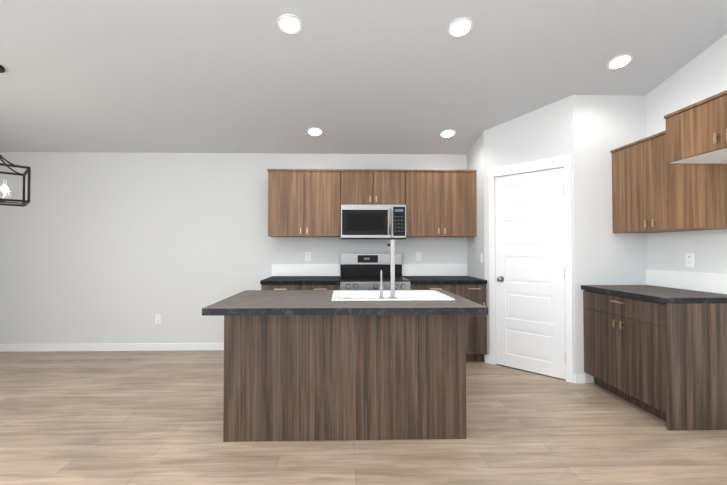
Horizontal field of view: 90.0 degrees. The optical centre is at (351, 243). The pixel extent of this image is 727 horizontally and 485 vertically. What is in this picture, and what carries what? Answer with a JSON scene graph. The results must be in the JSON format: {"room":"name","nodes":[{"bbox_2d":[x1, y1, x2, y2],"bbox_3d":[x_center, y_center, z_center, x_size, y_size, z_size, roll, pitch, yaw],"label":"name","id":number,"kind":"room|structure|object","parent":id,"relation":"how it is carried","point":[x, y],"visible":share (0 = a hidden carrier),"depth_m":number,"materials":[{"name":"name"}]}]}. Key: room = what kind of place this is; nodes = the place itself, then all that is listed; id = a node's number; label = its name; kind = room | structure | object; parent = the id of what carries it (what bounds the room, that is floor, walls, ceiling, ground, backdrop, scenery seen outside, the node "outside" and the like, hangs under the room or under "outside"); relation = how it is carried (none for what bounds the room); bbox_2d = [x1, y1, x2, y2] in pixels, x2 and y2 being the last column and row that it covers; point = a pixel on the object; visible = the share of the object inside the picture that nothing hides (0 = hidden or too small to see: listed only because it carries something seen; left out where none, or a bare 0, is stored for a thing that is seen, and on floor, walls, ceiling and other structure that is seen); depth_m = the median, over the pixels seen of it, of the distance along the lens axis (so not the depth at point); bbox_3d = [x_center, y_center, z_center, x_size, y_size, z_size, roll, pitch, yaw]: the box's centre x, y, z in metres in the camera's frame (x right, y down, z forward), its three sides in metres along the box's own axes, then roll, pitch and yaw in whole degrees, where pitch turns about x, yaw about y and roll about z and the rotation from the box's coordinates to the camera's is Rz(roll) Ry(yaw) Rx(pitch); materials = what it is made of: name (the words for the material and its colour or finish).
{"room":"kitchen","nodes":[
{"label":"kitchen","id":0,"kind":"room"},
{"bbox_2d":[0,152,466,343],"bbox_3d":[-0.801,0.085,4.601,7.370,2.480,0.120,0,-1,-1],"label":"wall","id":1,"kind":"structure","parent":0,"point":[104,247],"depth_m":4.50,"materials":[{"name":"white paint"}]},
{"bbox_2d":[0,343,223,351],"bbox_3d":[-2.662,1.278,4.472,3.343,0.090,0.016,0,-1,-1],"label":"baseboard","id":2,"kind":"structure","parent":1,"relation":"attached to","point":[115,346],"depth_m":4.46,"materials":[{"name":"white wood"}]},
{"bbox_2d":[155,314,160,323],"bbox_3d":[-2.388,0.935,4.487,0.070,0.115,0.008,0,-1,-1],"label":"electrical outlet","id":3,"kind":"object","parent":1,"relation":"attached to","point":[157,318],"visible":1,"depth_m":4.49,"materials":[{"name":"white plastic"}]},
{"bbox_2d":[267,169,342,236],"bbox_3d":[-0.552,-0.468,4.387,0.839,0.780,0.332,0,-1,-1],"label":"upper cabinet","id":4,"kind":"object","parent":1,"relation":"attached to","point":[309,202],"depth_m":4.22,"materials":[{"name":"brown wood"}]},
{"bbox_2d":[305,252,310,260],"bbox_3d":[-0.546,0.167,4.541,0.070,0.115,0.008,0,-1,-1],"label":"outlet","id":5,"kind":"object","parent":1,"relation":"attached to","point":[307,256],"visible":1,"depth_m":4.54,"materials":[{"name":"white plastic"}]},
{"bbox_2d":[343,169,406,204],"bbox_3d":[0.248,-0.652,4.408,0.758,0.412,0.332,0,-1,-1],"label":"upper cabinet","id":6,"kind":"object","parent":1,"relation":"attached to","point":[360,186],"depth_m":4.24,"materials":[{"name":"brown wood"}]},
{"bbox_2d":[341,204,405,239],"bbox_3d":[0.250,-0.244,4.342,0.752,0.397,0.446,0,-1,-1],"label":"microwave","id":7,"kind":"object","parent":6,"relation":"attached to","point":[373,222],"visible":1,"depth_m":4.16,"materials":[{"name":"silver metal"}]},
{"bbox_2d":[416,252,420,260],"bbox_3d":[0.844,0.168,4.573,0.070,0.115,0.008,0,-1,-1],"label":"outlet","id":8,"kind":"object","parent":1,"relation":"attached to","point":[418,256],"visible":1,"depth_m":4.57,"materials":[{"name":"white plastic"}]},
{"bbox_2d":[406,170,476,236],"bbox_3d":[1.048,-0.468,4.423,0.837,0.780,0.332,0,-1,-1],"label":"upper cabinet","id":9,"kind":"object","parent":1,"relation":"attached to","point":[440,203],"depth_m":4.26,"materials":[{"name":"brown wood"}]},
{"bbox_2d":[0,350,726,484],"bbox_3d":[-0.729,1.325,1.419,7.430,0.100,6.506,0,-1,-1],"label":"floor","id":10,"kind":"structure","parent":0,"point":[111,417],"depth_m":2.38,"materials":[{"name":"beige wood"}]},
{"bbox_2d":[260,264,339,289],"bbox_3d":[-0.557,0.787,4.207,0.853,1.064,0.650,0,-1,-1],"label":"base cabinet","id":11,"kind":"object","parent":10,"relation":"on","point":[305,277],"visible":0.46,"depth_m":4.31,"materials":[{"name":"brown wood"}]},
{"bbox_2d":[223,314,472,441],"bbox_3d":[-0.040,0.856,2.571,1.590,0.874,0.833,0,-1,-1],"label":"kitchen island","id":12,"kind":"object","parent":10,"relation":"on","point":[322,365],"depth_m":2.38,"materials":[{"name":"brown wood"}]},
{"bbox_2d":[202,290,487,317],"bbox_3d":[-0.040,0.399,2.541,1.640,0.040,0.919,0,-1,-1],"label":"island countertop","id":13,"kind":"structure","parent":12,"relation":"on","point":[247,303],"depth_m":2.17,"materials":[{"name":"grey stone"}]},
{"bbox_2d":[378,240,396,298],"bbox_3d":[0.239,0.173,2.521,0.122,0.390,0.242,0,-1,-1],"label":"faucet","id":14,"kind":"object","parent":13,"relation":"on","point":[391,243],"visible":1,"depth_m":2.42,"materials":[{"name":"silver metal"}]},
{"bbox_2d":[330,290,457,301],"bbox_3d":[0.270,0.485,2.638,0.812,0.229,0.510,0,-1,-1],"label":"sink","id":15,"kind":"object","parent":13,"relation":"in","point":[339,295],"depth_m":2.81,"materials":[{"name":"white ceramic"}]},
{"bbox_2d":[340,253,410,289],"bbox_3d":[0.253,0.718,4.191,0.758,1.199,0.717,0,-1,-1],"label":"range","id":16,"kind":"object","parent":10,"relation":"on","point":[360,271],"visible":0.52,"depth_m":4.48,"materials":[{"name":"silver metal"}]},
{"bbox_2d":[402,264,486,361],"bbox_3d":[1.052,0.788,4.244,0.834,1.064,0.650,0,-1,-1],"label":"base cabinet","id":17,"kind":"object","parent":10,"relation":"on","point":[456,279],"visible":0.44,"depth_m":3.96,"materials":[{"name":"brown wood"}]},
{"bbox_2d":[581,269,726,430],"bbox_3d":[2.473,0.767,2.962,0.650,1.064,0.889,0,-1,-1],"label":"base cabinet","id":18,"kind":"object","parent":10,"relation":"on","point":[656,345],"visible":1,"depth_m":2.63,"materials":[{"name":"brown wood"}]},
{"bbox_2d":[0,0,726,154],"bbox_3d":[-0.729,-1.917,1.471,7.430,1.549,6.506,0,-1,-1],"label":"ceiling","id":19,"kind":"structure","parent":0,"point":[250,76],"depth_m":3.06,"materials":[{"name":"white paint"}]},
{"bbox_2d":[0,65,30,206],"bbox_3d":[-2.965,-0.906,3.009,0.437,1.139,0.437,-1,-1,44],"label":"pendant chandelier","id":20,"kind":"object","parent":19,"relation":"hanging from","point":[5,188],"visible":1,"depth_m":3.04,"materials":[{"name":"black metal"}]},
{"bbox_2d":[277,14,301,34],"bbox_3d":[-0.443,-1.575,2.617,0.176,0.045,0.174,0,-1,-1],"label":"recessed light","id":21,"kind":"object","parent":19,"relation":"in","point":[291,24],"visible":1,"depth_m":2.61,"materials":[{"name":"white plastic"}]},
{"bbox_2d":[307,127,322,135],"bbox_3d":[-0.404,-1.243,4.050,0.176,0.045,0.174,0,-1,-1],"label":"recessed light","id":22,"kind":"object","parent":19,"relation":"in","point":[314,131],"visible":1,"depth_m":4.04,"materials":[{"name":"white plastic"}]},
{"bbox_2d":[440,129,455,137],"bbox_3d":[1.088,-1.238,4.102,0.176,0.045,0.174,0,-1,-1],"label":"recessed light","id":23,"kind":"object","parent":19,"relation":"in","point":[447,133],"visible":1,"depth_m":4.09,"materials":[{"name":"white plastic"}]},
{"bbox_2d":[448,17,472,36],"bbox_3d":[0.794,-1.573,2.652,0.176,0.045,0.174,0,-1,-1],"label":"recessed light","id":24,"kind":"object","parent":19,"relation":"in","point":[461,27],"visible":1,"depth_m":2.64,"materials":[{"name":"white plastic"}]},
{"bbox_2d":[607,54,632,69],"bbox_3d":[2.217,-1.498,3.003,0.176,0.045,0.174,0,-1,-1],"label":"recessed light","id":25,"kind":"object","parent":19,"relation":"in","point":[620,61],"visible":1,"depth_m":2.99,"materials":[{"name":"white plastic"}]},
{"bbox_2d":[467,95,647,382],"bbox_3d":[2.128,-0.053,4.012,1.300,2.737,1.196,0,-1,-1],"label":"wall","id":26,"kind":"structure","parent":0,"point":[588,133],"depth_m":3.43,"materials":[{"name":"white paint"}]},
{"bbox_2d":[480,253,482,262],"bbox_3d":[1.470,0.168,4.115,0.009,0.115,0.070,0,-1,-1],"label":"light switch","id":27,"kind":"object","parent":26,"relation":"attached to","point":[481,257],"visible":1,"depth_m":4.10,"materials":[{"name":"white plastic"}]},
{"bbox_2d":[488,155,572,382],"bbox_3d":[1.833,0.241,3.739,0.136,2.140,0.814,1,-1,-44],"label":"door frame","id":28,"kind":"structure","parent":26,"relation":"attached to","point":[565,162],"depth_m":3.54,"materials":[{"name":"white wood"}]},
{"bbox_2d":[495,168,565,378],"bbox_3d":[1.807,0.289,3.713,0.503,2.020,0.530,0,-1,-1],"label":"pantry door","id":29,"kind":"structure","parent":26,"relation":"in","point":[530,273],"depth_m":3.69,"materials":[{"name":"white wood"}]},
{"bbox_2d":[645,34,726,273],"bbox_3d":[2.896,-0.645,1.473,0.120,3.840,6.326,0,-1,-1],"label":"wall","id":30,"kind":"structure","parent":0,"point":[701,76],"depth_m":3.01,"materials":[{"name":"white paint"}]},
{"bbox_2d":[610,130,726,232],"bbox_3d":[2.616,-0.491,2.987,0.365,0.780,0.885,0,-1,-1],"label":"upper cabinet","id":31,"kind":"object","parent":30,"relation":"attached to","point":[653,191],"visible":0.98,"depth_m":2.90,"materials":[{"name":"brown wood"}]},
{"bbox_2d":[685,253,693,266],"bbox_3d":[2.796,0.140,3.005,0.008,0.115,0.070,0,-1,-1],"label":"electrical outlet","id":32,"kind":"object","parent":30,"relation":"attached to","point":[689,259],"visible":1,"depth_m":3.00,"materials":[{"name":"white plastic"}]},
{"bbox_2d":[664,90,726,163],"bbox_3d":[2.492,-0.728,2.143,0.650,0.332,0.800,0,-1,-1],"label":"upper cabinet","id":33,"kind":"object","parent":30,"relation":"attached to","point":[696,132],"visible":1,"depth_m":2.32,"materials":[{"name":"brown wood"}]}
]}

